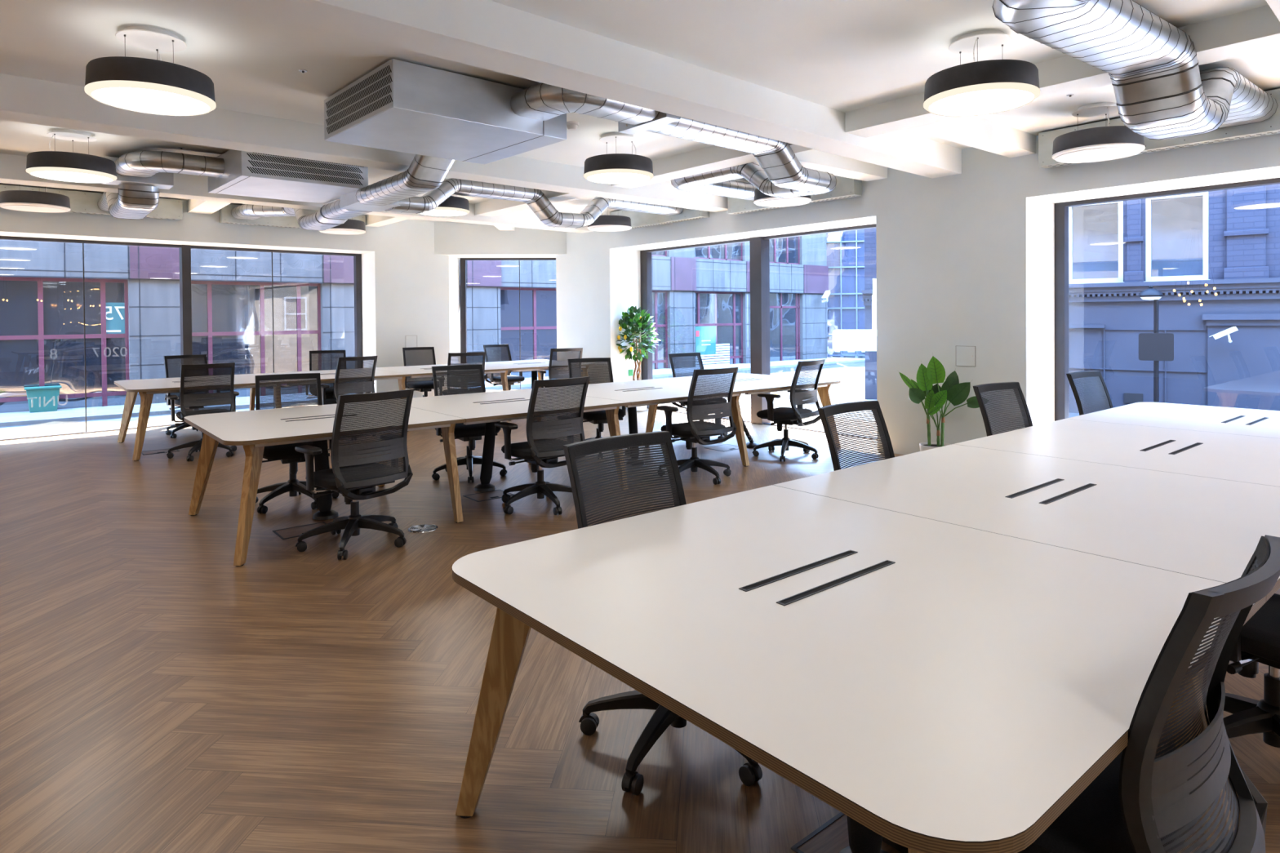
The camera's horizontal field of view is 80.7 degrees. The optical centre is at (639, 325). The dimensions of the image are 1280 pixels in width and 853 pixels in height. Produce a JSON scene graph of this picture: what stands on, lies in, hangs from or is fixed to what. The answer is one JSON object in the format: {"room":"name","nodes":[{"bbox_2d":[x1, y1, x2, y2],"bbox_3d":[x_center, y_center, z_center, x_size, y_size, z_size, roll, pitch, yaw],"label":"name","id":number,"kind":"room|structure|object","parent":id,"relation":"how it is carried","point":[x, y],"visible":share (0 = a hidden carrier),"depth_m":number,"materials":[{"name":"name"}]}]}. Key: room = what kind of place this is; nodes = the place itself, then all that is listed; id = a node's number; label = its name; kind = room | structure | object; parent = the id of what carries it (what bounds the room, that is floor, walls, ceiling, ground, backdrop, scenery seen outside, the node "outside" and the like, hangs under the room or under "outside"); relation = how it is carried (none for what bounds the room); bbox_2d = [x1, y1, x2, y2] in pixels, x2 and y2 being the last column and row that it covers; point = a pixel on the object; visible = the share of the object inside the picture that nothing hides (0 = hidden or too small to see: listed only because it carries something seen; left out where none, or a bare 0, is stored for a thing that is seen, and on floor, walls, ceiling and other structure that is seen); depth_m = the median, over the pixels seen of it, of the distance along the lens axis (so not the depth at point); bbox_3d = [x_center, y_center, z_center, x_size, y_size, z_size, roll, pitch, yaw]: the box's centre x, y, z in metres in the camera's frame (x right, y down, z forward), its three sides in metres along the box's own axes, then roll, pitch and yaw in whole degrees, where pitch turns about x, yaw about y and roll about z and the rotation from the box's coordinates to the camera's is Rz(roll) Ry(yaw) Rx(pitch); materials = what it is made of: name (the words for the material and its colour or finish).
{"room":"open-plan office","nodes":[
{"label":"open-plan office","id":0,"kind":"room"},
{"bbox_2d":[0,200,460,399],"bbox_3d":[-6.877,-0.125,9.691,10.211,3.040,0.733,-1,1,-42],"label":"wall","id":1,"kind":"structure","parent":0,"point":[407,289],"depth_m":11.79,"materials":[{"name":"paint"}]},
{"bbox_2d":[0,184,182,220],"bbox_3d":[-7.606,-1.484,8.440,4.284,0.252,0.140,-1,1,-42],"label":"wall plenum","id":2,"kind":"structure","parent":1,"relation":"attached to","point":[81,202],"depth_m":9.18,"materials":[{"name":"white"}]},
{"bbox_2d":[0,235,362,440],"bbox_3d":[-7.374,0.150,9.618,7.708,2.500,0.170,-1,1,-42],"label":"window","id":3,"kind":"structure","parent":1,"relation":"in","point":[184,251],"depth_m":10.48,"materials":[{"name":"grey metal"}]},
{"bbox_2d":[186,199,231,213],"bbox_3d":[-5.321,-1.580,9.374,0.280,0.170,1.820,-1,1,-40],"label":"trim","id":4,"kind":"structure","parent":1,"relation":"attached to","point":[201,206],"depth_m":9.57,"materials":[{"name":"paint"}]},
{"bbox_2d":[218,204,365,228],"bbox_3d":[-4.951,-1.534,10.847,1.962,0.252,0.139,-1,1,-42],"label":"wall plenum","id":5,"kind":"structure","parent":1,"relation":"attached to","point":[225,215],"depth_m":10.49,"materials":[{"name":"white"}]},
{"bbox_2d":[459,257,555,389],"bbox_3d":[-2.269,0.066,13.259,1.734,2.500,0.100,-1,1,-5],"label":"window","id":6,"kind":"structure","parent":1,"relation":"in","point":[462,260],"depth_m":13.14,"materials":[{"name":"grey metal"}]},
{"bbox_2d":[434,221,566,257],"bbox_3d":[-2.309,-1.451,12.940,3.050,0.540,1.213,0,1,2],"label":"wall","id":7,"kind":"structure","parent":0,"point":[455,239],"depth_m":12.42,"materials":[{"name":"paint"}]},
{"bbox_2d":[0,389,1279,852],"bbox_3d":[-1.249,1.411,4.270,14.565,0.001,19.515,-1,1,-40],"label":"floor","id":8,"kind":"structure","parent":0,"point":[713,817],"depth_m":3.00,"materials":[{"name":"brown wood"}]},
{"bbox_2d":[163,354,219,438],"bbox_3d":[-5.667,0.886,9.579,0.709,1.000,0.675,0,1,42],"label":"office chair","id":9,"kind":"object","parent":8,"relation":"on","point":[185,357],"visible":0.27,"depth_m":9.63,"materials":[{"name":"black fabric"}]},
{"bbox_2d":[166,362,239,461],"bbox_3d":[-4.663,0.895,8.041,0.679,1.000,0.721,-1,1,-39],"label":"office chair","id":10,"kind":"object","parent":8,"relation":"on","point":[187,401],"visible":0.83,"depth_m":7.85,"materials":[{"name":"black fabric"}]},
{"bbox_2d":[254,373,338,513],"bbox_3d":[-2.737,0.904,5.954,0.676,1.000,0.683,-1,1,-30],"label":"office chair","id":11,"kind":"object","parent":8,"relation":"on","point":[286,453],"visible":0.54,"depth_m":6.04,"materials":[{"name":"black plastic"}]},
{"bbox_2d":[312,440,338,519],"bbox_3d":[-2.301,1.048,5.500,0.180,0.704,0.180,-1,1,-40],"label":"cable sleeve","id":12,"kind":"object","parent":8,"relation":"on","point":[324,503],"visible":0.7,"depth_m":5.46,"materials":[{"name":"black plastic"}]},
{"bbox_2d":[305,350,351,399],"bbox_3d":[-4.403,0.864,10.626,0.674,1.000,0.710,-1,1,-25],"label":"office chair","id":13,"kind":"object","parent":8,"relation":"on","point":[329,392],"visible":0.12,"depth_m":10.85,"materials":[{"name":"black fabric"}]},
{"bbox_2d":[320,355,377,440],"bbox_3d":[-3.592,0.873,9.207,0.686,1.000,0.676,0,1,42],"label":"office chair","id":14,"kind":"object","parent":8,"relation":"on","point":[343,388],"visible":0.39,"depth_m":9.01,"materials":[{"name":"black fabric"}]},
{"bbox_2d":[114,359,590,461],"bbox_3d":[-3.444,0.989,10.252,6.000,0.742,1.620,-1,1,-40],"label":"table","id":15,"kind":"object","parent":8,"relation":"on","point":[146,388],"visible":0.5,"depth_m":9.12,"materials":[{"name":"white laminate"}]},
{"bbox_2d":[294,388,413,559],"bbox_3d":[-1.830,0.909,4.844,0.719,1.000,0.677,0,1,42],"label":"office chair","id":16,"kind":"object","parent":8,"relation":"on","point":[357,479],"visible":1,"depth_m":4.67,"materials":[{"name":"grey plastic"}]},
{"bbox_2d":[402,346,444,396],"bbox_3d":[-3.332,0.844,11.565,0.670,1.000,0.667,-1,1,-32],"label":"office chair","id":17,"kind":"object","parent":8,"relation":"on","point":[425,385],"visible":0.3,"depth_m":11.71,"materials":[{"name":"black fabric"}]},
{"bbox_2d":[439,351,487,395],"bbox_3d":[-2.400,0.853,10.150,0.684,1.000,0.723,-1,1,-26],"label":"office chair","id":18,"kind":"object","parent":8,"relation":"on","point":[451,355],"visible":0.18,"depth_m":9.89,"materials":[{"name":"black fabric"}]},
{"bbox_2d":[431,364,506,483],"bbox_3d":[-1.589,0.883,6.925,0.677,1.000,0.698,-1,1,-33],"label":"office chair","id":19,"kind":"object","parent":8,"relation":"on","point":[469,433],"visible":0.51,"depth_m":7.00,"materials":[{"name":"black fabric"}]},
{"bbox_2d":[474,422,496,491],"bbox_3d":[-1.310,1.029,6.361,0.179,0.704,0.212,0,1,7],"label":"cable sleeve","id":20,"kind":"object","parent":8,"relation":"on","point":[486,475],"visible":0.9,"depth_m":6.35,"materials":[{"name":"black plastic"}]},
{"bbox_2d":[483,344,524,390],"bbox_3d":[-2.225,0.824,12.476,0.673,1.000,0.711,-1,1,-44],"label":"office chair","id":21,"kind":"object","parent":8,"relation":"on","point":[495,380],"visible":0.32,"depth_m":12.58,"materials":[{"name":"black fabric"}]},
{"bbox_2d":[183,373,840,566],"bbox_3d":[-0.586,1.004,6.893,6.000,0.742,1.620,-1,1,-40],"label":"table","id":22,"kind":"object","parent":8,"relation":"on","point":[255,430],"visible":0.75,"depth_m":5.62,"materials":[{"name":"white laminate"}]},
{"bbox_2d":[494,376,590,515],"bbox_3d":[-0.763,0.890,5.770,0.675,1.000,0.681,-1,1,-41],"label":"office chair","id":23,"kind":"object","parent":8,"relation":"on","point":[544,452],"visible":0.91,"depth_m":5.59,"materials":[{"name":"black fabric"}]},
{"bbox_2d":[537,347,582,415],"bbox_3d":[-1.181,0.830,11.222,0.670,1.000,0.667,-1,1,-24],"label":"office chair","id":24,"kind":"object","parent":8,"relation":"on","point":[553,374],"visible":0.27,"depth_m":10.98,"materials":[{"name":"black fabric"}]},
{"bbox_2d":[567,357,630,458],"bbox_3d":[-0.453,0.862,7.956,0.677,1.000,0.702,-1,1,-22],"label":"office chair","id":25,"kind":"object","parent":8,"relation":"on","point":[605,375],"visible":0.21,"depth_m":8.17,"materials":[{"name":"black fabric"}]},
{"bbox_2d":[616,305,660,411],"bbox_3d":[-0.050,0.504,11.602,0.611,1.625,0.797,-1,1,-40],"label":"tree","id":26,"kind":"object","parent":8,"relation":"on","point":[638,322],"visible":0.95,"depth_m":11.53,"materials":[{"name":"green plant"}]},
{"bbox_2d":[563,431,762,795],"bbox_3d":[0.129,0.919,2.572,0.689,1.000,0.730,-1,1,-41],"label":"office chair","id":27,"kind":"object","parent":8,"relation":"on","point":[751,772],"visible":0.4,"depth_m":2.69,"materials":[{"name":"black plastic"}]},
{"bbox_2d":[656,367,738,484],"bbox_3d":[0.505,0.868,6.711,0.694,1.000,0.675,-1,1,-36],"label":"office chair","id":28,"kind":"object","parent":8,"relation":"on","point":[696,430],"visible":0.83,"depth_m":6.55,"materials":[{"name":"black fabric"}]},
{"bbox_2d":[668,352,727,439],"bbox_3d":[0.734,0.840,8.992,0.677,1.000,0.719,-1,1,-37],"label":"office chair","id":29,"kind":"object","parent":8,"relation":"on","point":[682,356],"visible":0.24,"depth_m":9.18,"materials":[{"name":"black fabric"}]},
{"bbox_2d":[751,359,825,462],"bbox_3d":[1.531,0.848,7.757,0.673,1.000,0.672,0,1,42],"label":"office chair","id":30,"kind":"object","parent":8,"relation":"on","point":[792,415],"visible":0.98,"depth_m":7.58,"materials":[{"name":"black plastic"}]},
{"bbox_2d":[790,812,901,852],"bbox_3d":[0.660,1.419,2.040,0.380,0.004,0.330,-1,1,-40],"label":"box","id":31,"kind":"object","parent":8,"relation":"on","point":[832,837],"visible":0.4,"depth_m":2.08,"materials":[{"name":"grey plastic"}]},
{"bbox_2d":[839,815,888,852],"bbox_3d":[0.588,1.065,1.932,0.180,0.704,0.180,-1,1,-40],"label":"cable sleeve","id":32,"kind":"object","parent":31,"relation":"on","point":[862,839],"visible":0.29,"depth_m":1.90,"materials":[{"name":"black plastic"}]},
{"bbox_2d":[817,400,894,471],"bbox_3d":[1.235,0.898,3.592,0.683,1.000,0.664,-1,1,-41],"label":"office chair","id":33,"kind":"object","parent":8,"relation":"on","point":[873,406],"visible":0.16,"depth_m":3.79,"materials":[{"name":"black fabric"}]},
{"bbox_2d":[452,402,1279,852],"bbox_3d":[2.229,1.020,3.493,6.000,0.742,1.620,-1,1,-40],"label":"table","id":34,"kind":"object","parent":8,"relation":"on","point":[944,648],"visible":0.93,"depth_m":1.90,"materials":[{"name":"white laminate"}]},
{"bbox_2d":[898,355,991,451],"bbox_3d":[2.847,0.799,7.094,0.369,1.090,0.871,-1,1,-43],"label":"potted plant","id":35,"kind":"object","parent":8,"relation":"on","point":[956,393],"visible":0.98,"depth_m":7.09,"materials":[{"name":"green plant"}]},
{"bbox_2d":[973,382,1032,436],"bbox_3d":[2.461,0.877,4.595,0.677,1.000,0.688,-1,1,-35],"label":"office chair","id":36,"kind":"object","parent":8,"relation":"on","point":[980,390],"visible":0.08,"depth_m":4.82,"materials":[{"name":"black fabric"}]},
{"bbox_2d":[1066,370,1113,415],"bbox_3d":[3.537,0.858,5.484,0.677,1.000,0.694,-1,1,-36],"label":"office chair","id":37,"kind":"object","parent":8,"relation":"on","point":[1096,375],"visible":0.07,"depth_m":5.73,"materials":[{"name":"black fabric"}]},
{"bbox_2d":[1017,534,1279,852],"bbox_3d":[0.901,0.924,1.598,0.673,1.000,0.711,-1,1,-40],"label":"office chair","id":38,"kind":"object","parent":8,"relation":"on","point":[1142,802],"visible":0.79,"depth_m":1.34,"materials":[{"name":"black plastic"}]},
{"bbox_2d":[1205,593,1279,747],"bbox_3d":[2.046,0.905,2.417,0.699,1.000,0.739,-1,1,-28],"label":"office chair","id":39,"kind":"object","parent":8,"relation":"on","point":[1258,641],"visible":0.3,"depth_m":2.38,"materials":[{"name":"black plastic"}]},
{"bbox_2d":[0,0,1279,221],"bbox_3d":[-1.287,-1.755,4.379,12.050,0.250,16.800,-1,1,-40],"label":"ceiling","id":40,"kind":"structure","parent":0,"point":[843,55],"depth_m":4.50,"materials":[{"name":"paint"}]},
{"bbox_2d":[0,186,71,213],"bbox_3d":[-6.538,-1.442,8.134,0.614,0.376,0.614,0,1,37],"label":"pendant lamp","id":41,"kind":"object","parent":40,"relation":"hanging from","point":[29,201],"visible":0.81,"depth_m":7.95,"materials":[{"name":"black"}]},
{"bbox_2d":[1,205,66,212],"bbox_3d":[-6.536,-1.258,8.136,0.553,0.001,0.553,0,1,37],"label":"diffuser","id":42,"kind":"object","parent":41,"relation":"attached to","point":[26,208],"depth_m":8.15,"materials":[{"name":"plastic"}]},
{"bbox_2d":[26,128,116,182],"bbox_3d":[-4.782,-1.436,6.342,0.614,0.376,0.614,-1,1,-36],"label":"pendant lamp","id":43,"kind":"object","parent":40,"relation":"hanging from","point":[60,166],"visible":1,"depth_m":6.20,"materials":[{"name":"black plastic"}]},
{"bbox_2d":[31,170,112,182],"bbox_3d":[-4.780,-1.252,6.344,0.553,0.001,0.553,-1,1,-36],"label":"diffuser","id":44,"kind":"object","parent":43,"relation":"attached to","point":[58,175],"depth_m":6.34,"materials":[{"name":"white plastic"}]},
{"bbox_2d":[97,183,159,219],"bbox_3d":[-5.702,-1.362,8.349,0.345,0.404,2.536,-1,1,-40],"label":"air duct","id":45,"kind":"object","parent":40,"relation":"hanging from","point":[133,202],"visible":0.91,"depth_m":7.49,"materials":[{"name":"grey metal"}]},
{"bbox_2d":[101,155,173,189],"bbox_3d":[-4.907,-1.485,7.355,0.560,0.220,0.300,-1,1,-40],"label":"junction box","id":46,"kind":"object","parent":45,"relation":"attached to","point":[163,180],"visible":0.46,"depth_m":7.31,"materials":[{"name":"grey metal"}]},
{"bbox_2d":[84,25,216,115],"bbox_3d":[-2.712,-1.428,4.187,0.614,0.376,0.614,0,1,7],"label":"pendant lamp","id":47,"kind":"object","parent":40,"relation":"hanging from","point":[136,84],"visible":1,"depth_m":4.06,"materials":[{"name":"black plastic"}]},
{"bbox_2d":[91,87,209,115],"bbox_3d":[-2.711,-1.244,4.189,0.553,0.001,0.553,0,1,7],"label":"diffuser","id":48,"kind":"object","parent":47,"relation":"attached to","point":[146,100],"depth_m":4.18,"materials":[{"name":"white plastic"}]},
{"bbox_2d":[208,149,368,203],"bbox_3d":[-3.502,-1.490,7.477,1.140,0.314,1.206,-1,1,-42],"label":"air conditioning unit","id":49,"kind":"object","parent":40,"relation":"hanging from","point":[248,174],"visible":0.73,"depth_m":7.12,"materials":[{"name":"grey metal"}]},
{"bbox_2d":[114,150,224,177],"bbox_3d":[-4.420,-1.500,7.076,0.836,0.159,0.716,-1,1,-40],"label":"air duct","id":50,"kind":"object","parent":49,"relation":"attached to","point":[144,164],"visible":0.96,"depth_m":6.87,"materials":[{"name":"grey metal"}]},
{"bbox_2d":[241,151,368,187],"bbox_3d":[-3.099,-1.479,7.032,1.132,0.285,0.005,-1,1,-42],"label":"grille","id":51,"kind":"object","parent":49,"relation":"attached to","point":[256,165],"depth_m":7.00,"materials":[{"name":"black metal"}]},
{"bbox_2d":[355,154,455,205],"bbox_3d":[-2.046,-1.394,6.771,0.385,0.404,1.850,-1,1,-40],"label":"air duct","id":52,"kind":"object","parent":49,"relation":"attached to","point":[424,174],"visible":0.62,"depth_m":6.54,"materials":[{"name":"grey metal"}]},
{"bbox_2d":[231,199,371,230],"bbox_3d":[-4.064,-1.391,9.226,3.429,0.434,0.683,0,1,44],"label":"air duct","id":53,"kind":"object","parent":40,"relation":"hanging from","point":[329,215],"visible":0.8,"depth_m":9.10,"materials":[{"name":"grey metal"}]},
{"bbox_2d":[319,217,365,235],"bbox_3d":[-4.178,-1.490,10.568,0.614,0.376,0.614,0,1,34],"label":"pendant lamp","id":54,"kind":"object","parent":40,"relation":"hanging from","point":[351,227],"visible":0.48,"depth_m":10.42,"materials":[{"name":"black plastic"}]},
{"bbox_2d":[324,58,566,164],"bbox_3d":[-1.391,-1.484,5.394,1.305,0.314,1.148,-1,1,-42],"label":"air conditioning unit","id":55,"kind":"object","parent":40,"relation":"hanging from","point":[398,105],"visible":0.97,"depth_m":5.03,"materials":[{"name":"grey metal"}]},
{"bbox_2d":[324,58,392,140],"bbox_3d":[-1.871,-1.466,4.955,0.005,0.285,1.142,-1,1,-42],"label":"grille","id":56,"kind":"object","parent":55,"relation":"attached to","point":[371,95],"depth_m":4.90,"materials":[{"name":"grey metal"}]},
{"bbox_2d":[510,82,659,124],"bbox_3d":[-0.374,-1.512,5.158,0.867,0.159,0.606,-1,1,-40],"label":"air duct","id":57,"kind":"object","parent":55,"relation":"attached to","point":[542,101],"visible":0.78,"depth_m":4.98,"materials":[{"name":"grey metal"}]},
{"bbox_2d":[421,178,469,216],"bbox_3d":[-2.282,-1.484,8.684,0.614,0.376,0.614,-1,1,-38],"label":"pendant lamp","id":58,"kind":"object","parent":40,"relation":"hanging from","point":[454,206],"visible":0.48,"depth_m":8.54,"materials":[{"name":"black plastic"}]},
{"bbox_2d":[474,189,586,217],"bbox_3d":[-1.337,-1.614,9.524,0.270,0.170,2.700,-1,1,-40],"label":"trim","id":59,"kind":"structure","parent":40,"relation":"attached to","point":[492,207],"depth_m":9.87,"materials":[{"name":"paint"}]},
{"bbox_2d":[384,177,683,228],"bbox_3d":[-1.063,-1.414,9.017,3.904,0.433,0.439,-1,1,-36],"label":"air duct","id":60,"kind":"object","parent":40,"relation":"hanging from","point":[535,198],"visible":0.88,"depth_m":8.78,"materials":[{"name":"grey metal"}]},
{"bbox_2d":[338,188,399,212],"bbox_3d":[-2.776,-1.292,7.718,0.420,0.158,0.580,-1,1,-40],"label":"junction box","id":61,"kind":"object","parent":60,"relation":"attached to","point":[348,201],"visible":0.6,"depth_m":7.66,"materials":[{"name":"metal"}]},
{"bbox_2d":[586,210,631,231],"bbox_3d":[-0.426,-1.519,10.441,0.614,0.376,0.614,0,1,37],"label":"pendant lamp","id":62,"kind":"object","parent":40,"relation":"hanging from","point":[608,223],"visible":0.72,"depth_m":10.20,"materials":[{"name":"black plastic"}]},
{"bbox_2d":[583,132,653,184],"bbox_3d":[-0.190,-1.477,6.612,0.614,0.376,0.614,0,1,6],"label":"pendant lamp","id":63,"kind":"object","parent":40,"relation":"hanging from","point":[610,168],"visible":0.99,"depth_m":6.44,"materials":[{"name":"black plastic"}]},
{"bbox_2d":[586,173,649,183],"bbox_3d":[-0.188,-1.293,6.615,0.553,0.001,0.553,0,1,6],"label":"diffuser","id":64,"kind":"object","parent":63,"relation":"attached to","point":[606,178],"depth_m":6.62,"materials":[{"name":"white plastic"}]},
{"bbox_2d":[611,142,813,188],"bbox_3d":[0.656,-1.605,7.266,0.280,0.170,2.710,-1,1,-40],"label":"trim","id":65,"kind":"structure","parent":40,"relation":"attached to","point":[713,157],"depth_m":7.25,"materials":[{"name":"paint"}]},
{"bbox_2d":[646,116,836,200],"bbox_3d":[1.025,-1.424,7.200,1.624,0.404,3.894,0,1,8],"label":"air duct","id":66,"kind":"object","parent":65,"relation":"attached to","point":[781,175],"visible":0.8,"depth_m":6.52,"materials":[{"name":"grey metal"}]},
{"bbox_2d":[617,111,679,134],"bbox_3d":[0.055,-1.533,5.412,0.142,0.200,0.540,-1,1,-40],"label":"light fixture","id":67,"kind":"object","parent":66,"relation":"attached to","point":[663,118],"visible":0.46,"depth_m":5.39,"materials":[{"name":"white metal"}]},
{"bbox_2d":[753,188,811,207],"bbox_3d":[1.538,-1.509,8.147,0.614,0.376,0.614,0,1,22],"label":"pendant lamp","id":68,"kind":"object","parent":40,"relation":"hanging from","point":[761,199],"visible":0.47,"depth_m":8.04,"materials":[{"name":"white plastic"}]},
{"bbox_2d":[923,29,1039,116],"bbox_3d":[1.962,-1.468,4.343,0.614,0.376,0.614,-1,1,-31],"label":"pendant lamp","id":69,"kind":"object","parent":40,"relation":"hanging from","point":[975,88],"visible":1,"depth_m":4.21,"materials":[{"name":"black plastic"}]},
{"bbox_2d":[928,88,1034,115],"bbox_3d":[1.963,-1.284,4.345,0.553,0.001,0.553,-1,1,-32],"label":"diffuser","id":70,"kind":"object","parent":69,"relation":"attached to","point":[985,101],"depth_m":4.34,"materials":[{"name":"white plastic"}]},
{"bbox_2d":[844,4,1279,137],"bbox_3d":[2.575,-1.593,4.948,0.280,0.170,2.700,-1,1,-40],"label":"ceiling beam","id":71,"kind":"structure","parent":40,"relation":"attached to","point":[1257,29],"depth_m":4.62,"materials":[{"name":"paint"}]},
{"bbox_2d":[1052,102,1145,163],"bbox_3d":[3.527,-1.498,5.808,0.614,0.376,0.614,0,1,27],"label":"pendant lamp","id":72,"kind":"object","parent":40,"relation":"hanging from","point":[1100,144],"visible":0.97,"depth_m":5.67,"materials":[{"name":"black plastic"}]},
{"bbox_2d":[1056,147,1140,162],"bbox_3d":[3.528,-1.314,5.810,0.553,0.001,0.553,0,1,27],"label":"diffuser","id":73,"kind":"object","parent":72,"relation":"attached to","point":[1108,153],"depth_m":5.80,"materials":[{"name":"white plastic"}]},
{"bbox_2d":[991,0,1277,139],"bbox_3d":[3.449,-1.392,3.769,3.623,0.475,2.018,-1,1,-40],"label":"air duct","id":74,"kind":"object","parent":40,"relation":"hanging from","point":[1161,91],"visible":1,"depth_m":4.13,"materials":[{"name":"grey metal"}]},
{"bbox_2d":[555,133,1279,454],"bbox_3d":[3.450,-0.184,7.450,0.740,3.040,15.480,-1,1,-40],"label":"wall","id":75,"kind":"structure","parent":0,"point":[966,258],"depth_m":7.36,"materials":[{"name":"paint"}]},
{"bbox_2d":[0,153,592,233],"bbox_3d":[-4.999,-1.532,8.241,11.275,0.245,0.305,-1,1,-42],"label":"ceiling beam","id":76,"kind":"structure","parent":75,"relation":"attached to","point":[12,167],"depth_m":8.35,"materials":[{"name":"paint"}]},
{"bbox_2d":[0,73,727,212],"bbox_3d":[-3.083,-1.521,5.927,11.275,0.245,0.305,-1,1,-42],"label":"ceiling beam","id":77,"kind":"structure","parent":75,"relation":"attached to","point":[22,99],"depth_m":5.91,"materials":[{"name":"paint"}]},
{"bbox_2d":[205,0,961,177],"bbox_3d":[-1.160,-1.510,3.604,11.275,0.245,0.305,-1,1,-42],"label":"ceiling beam","id":78,"kind":"structure","parent":75,"relation":"attached to","point":[487,34],"depth_m":4.28,"materials":[{"name":"paint"}]},
{"bbox_2d":[609,208,709,229],"bbox_3d":[0.227,-1.561,10.612,0.149,0.276,1.970,-1,1,-40],"label":"ceiling beam","id":79,"kind":"structure","parent":75,"relation":"attached to","point":[638,220],"depth_m":10.51,"materials":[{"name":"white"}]},
{"bbox_2d":[640,223,877,439],"bbox_3d":[1.539,0.069,10.219,0.170,2.500,4.660,-1,1,-40],"label":"window","id":80,"kind":"structure","parent":75,"relation":"in","point":[758,246],"depth_m":10.07,"materials":[{"name":"black metal"}]},
{"bbox_2d":[727,175,862,214],"bbox_3d":[1.745,-1.545,8.779,0.149,0.292,1.850,-1,1,-40],"label":"ceiling beam","id":81,"kind":"structure","parent":75,"relation":"attached to","point":[845,188],"depth_m":8.32,"materials":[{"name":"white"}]},
{"bbox_2d":[794,149,887,181],"bbox_3d":[1.842,-1.616,7.417,1.740,0.170,0.250,-1,1,-40],"label":"ceiling beam","id":82,"kind":"structure","parent":75,"relation":"attached to","point":[836,165],"depth_m":7.42,"materials":[{"name":"paint"}]},
{"bbox_2d":[907,115,1035,157],"bbox_3d":[2.798,-1.611,6.262,1.740,0.170,0.230,-1,1,-40],"label":"trim","id":83,"kind":"structure","parent":75,"relation":"attached to","point":[975,131],"depth_m":6.21,"materials":[{"name":"paint"}]},
{"bbox_2d":[1038,88,1279,168],"bbox_3d":[4.953,-1.527,4.904,0.149,0.292,4.450,-1,1,-40],"label":"ceiling beam","id":84,"kind":"structure","parent":75,"relation":"attached to","point":[1271,126],"depth_m":5.78,"materials":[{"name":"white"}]},
{"bbox_2d":[1054,177,1279,421],"bbox_3d":[5.990,0.095,4.842,0.100,2.500,6.220,-1,1,-40],"label":"window","id":85,"kind":"structure","parent":75,"relation":"in","point":[1061,209],"depth_m":7.16,"materials":[{"name":"black metal"}]},
{"label":"outside","id":86,"kind":"structure","parent":0,"visible":0},
{"bbox_2d":[0,356,865,426],"bbox_3d":[-5.071,1.379,15.801,32.300,0.060,1.600,-1,1,-40],"label":"pavement","id":87,"kind":"structure","parent":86,"point":[20,418],"depth_m":12.71,"materials":[{"name":"grey concrete"}]},
{"bbox_2d":[24,385,61,413],"bbox_3d":[-9.895,1.222,12.482,0.480,0.410,0.260,-1,1,-40],"label":"plastic crate","id":88,"kind":"object","parent":87,"relation":"on","point":[40,398],"visible":1,"depth_m":12.40,"materials":[{"name":"teal plastic"}]},
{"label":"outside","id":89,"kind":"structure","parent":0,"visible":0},
{"bbox_2d":[0,360,1079,427],"bbox_3d":[2.707,1.434,21.072,59.000,0.300,61.000,-1,1,-40],"label":"street","id":90,"kind":"structure","parent":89,"point":[851,375],"depth_m":17.69,"materials":[{"name":"grey asphalt"}]},
{"bbox_2d":[0,233,828,413],"bbox_3d":[-7.858,-1.910,19.412,30.700,6.600,8.058,-1,1,-40],"label":"office building","id":91,"kind":"structure","parent":90,"relation":"on","point":[42,316],"depth_m":14.82,"materials":[{"name":"glass"}]},
{"bbox_2d":[105,302,124,333],"bbox_3d":[-9.277,-0.127,13.287,0.304,0.550,0.028,-1,1,-40],"label":"board","id":92,"kind":"object","parent":91,"relation":"attached to","point":[115,312],"visible":1,"depth_m":13.29,"materials":[{"name":"teal"}]},
{"bbox_2d":[695,325,715,355],"bbox_3d":[1.968,0.449,22.531,0.850,0.850,0.016,-1,1,-40],"label":"poster","id":93,"kind":"object","parent":91,"relation":"attached to","point":[705,336],"visible":0.96,"depth_m":22.53,"materials":[{"name":"teal paper"}]},
{"bbox_2d":[826,229,865,358],"bbox_3d":[11.127,-3.129,29.141,7.900,8.500,6.020,0,1,13],"label":"glass building","id":94,"kind":"structure","parent":90,"relation":"on","point":[846,249],"depth_m":27.06,"materials":[{"name":"blue glass"}]},
{"bbox_2d":[832,329,876,351],"bbox_3d":[3.729,0.722,12.762,0.900,1.300,0.048,0,1,20],"label":"street sign","id":95,"kind":"object","parent":90,"relation":"on","point":[842,340],"visible":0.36,"depth_m":12.77,"materials":[{"name":"white"}]},
{"bbox_2d":[861,183,1279,413],"bbox_3d":[12.616,-1.977,10.677,17.185,6.600,6.140,0,1,39],"label":"brick building","id":96,"kind":"structure","parent":90,"relation":"on","point":[1213,257],"depth_m":10.97,"materials":[{"name":"blue brick"}]},
{"bbox_2d":[1072,203,1118,279],"bbox_3d":[7.302,-1.288,11.946,0.945,1.460,0.050,0,1,39],"label":"window","id":97,"kind":"structure","parent":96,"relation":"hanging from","point":[1095,227],"depth_m":11.96,"materials":[{"name":"glass"}]},
{"bbox_2d":[1151,195,1203,276],"bbox_3d":[8.097,-1.287,11.306,0.945,1.460,0.050,0,1,39],"label":"window","id":98,"kind":"structure","parent":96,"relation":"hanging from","point":[1176,224],"depth_m":11.30,"materials":[{"name":"clear glass"}]},
{"bbox_2d":[1138,284,1163,402],"bbox_3d":[6.730,0.425,9.916,0.270,1.910,0.270,-1,1,-40],"label":"street lamp","id":99,"kind":"object","parent":90,"relation":"on","point":[1150,294],"visible":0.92,"depth_m":9.85,"materials":[{"name":"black metal"}]},
{"bbox_2d":[1138,333,1173,360],"bbox_3d":[6.734,0.281,9.824,0.380,0.360,0.026,0,1,32],"label":"sign","id":100,"kind":"object","parent":99,"relation":"attached to","point":[1152,346],"visible":1,"depth_m":9.81,"materials":[{"name":"black"}]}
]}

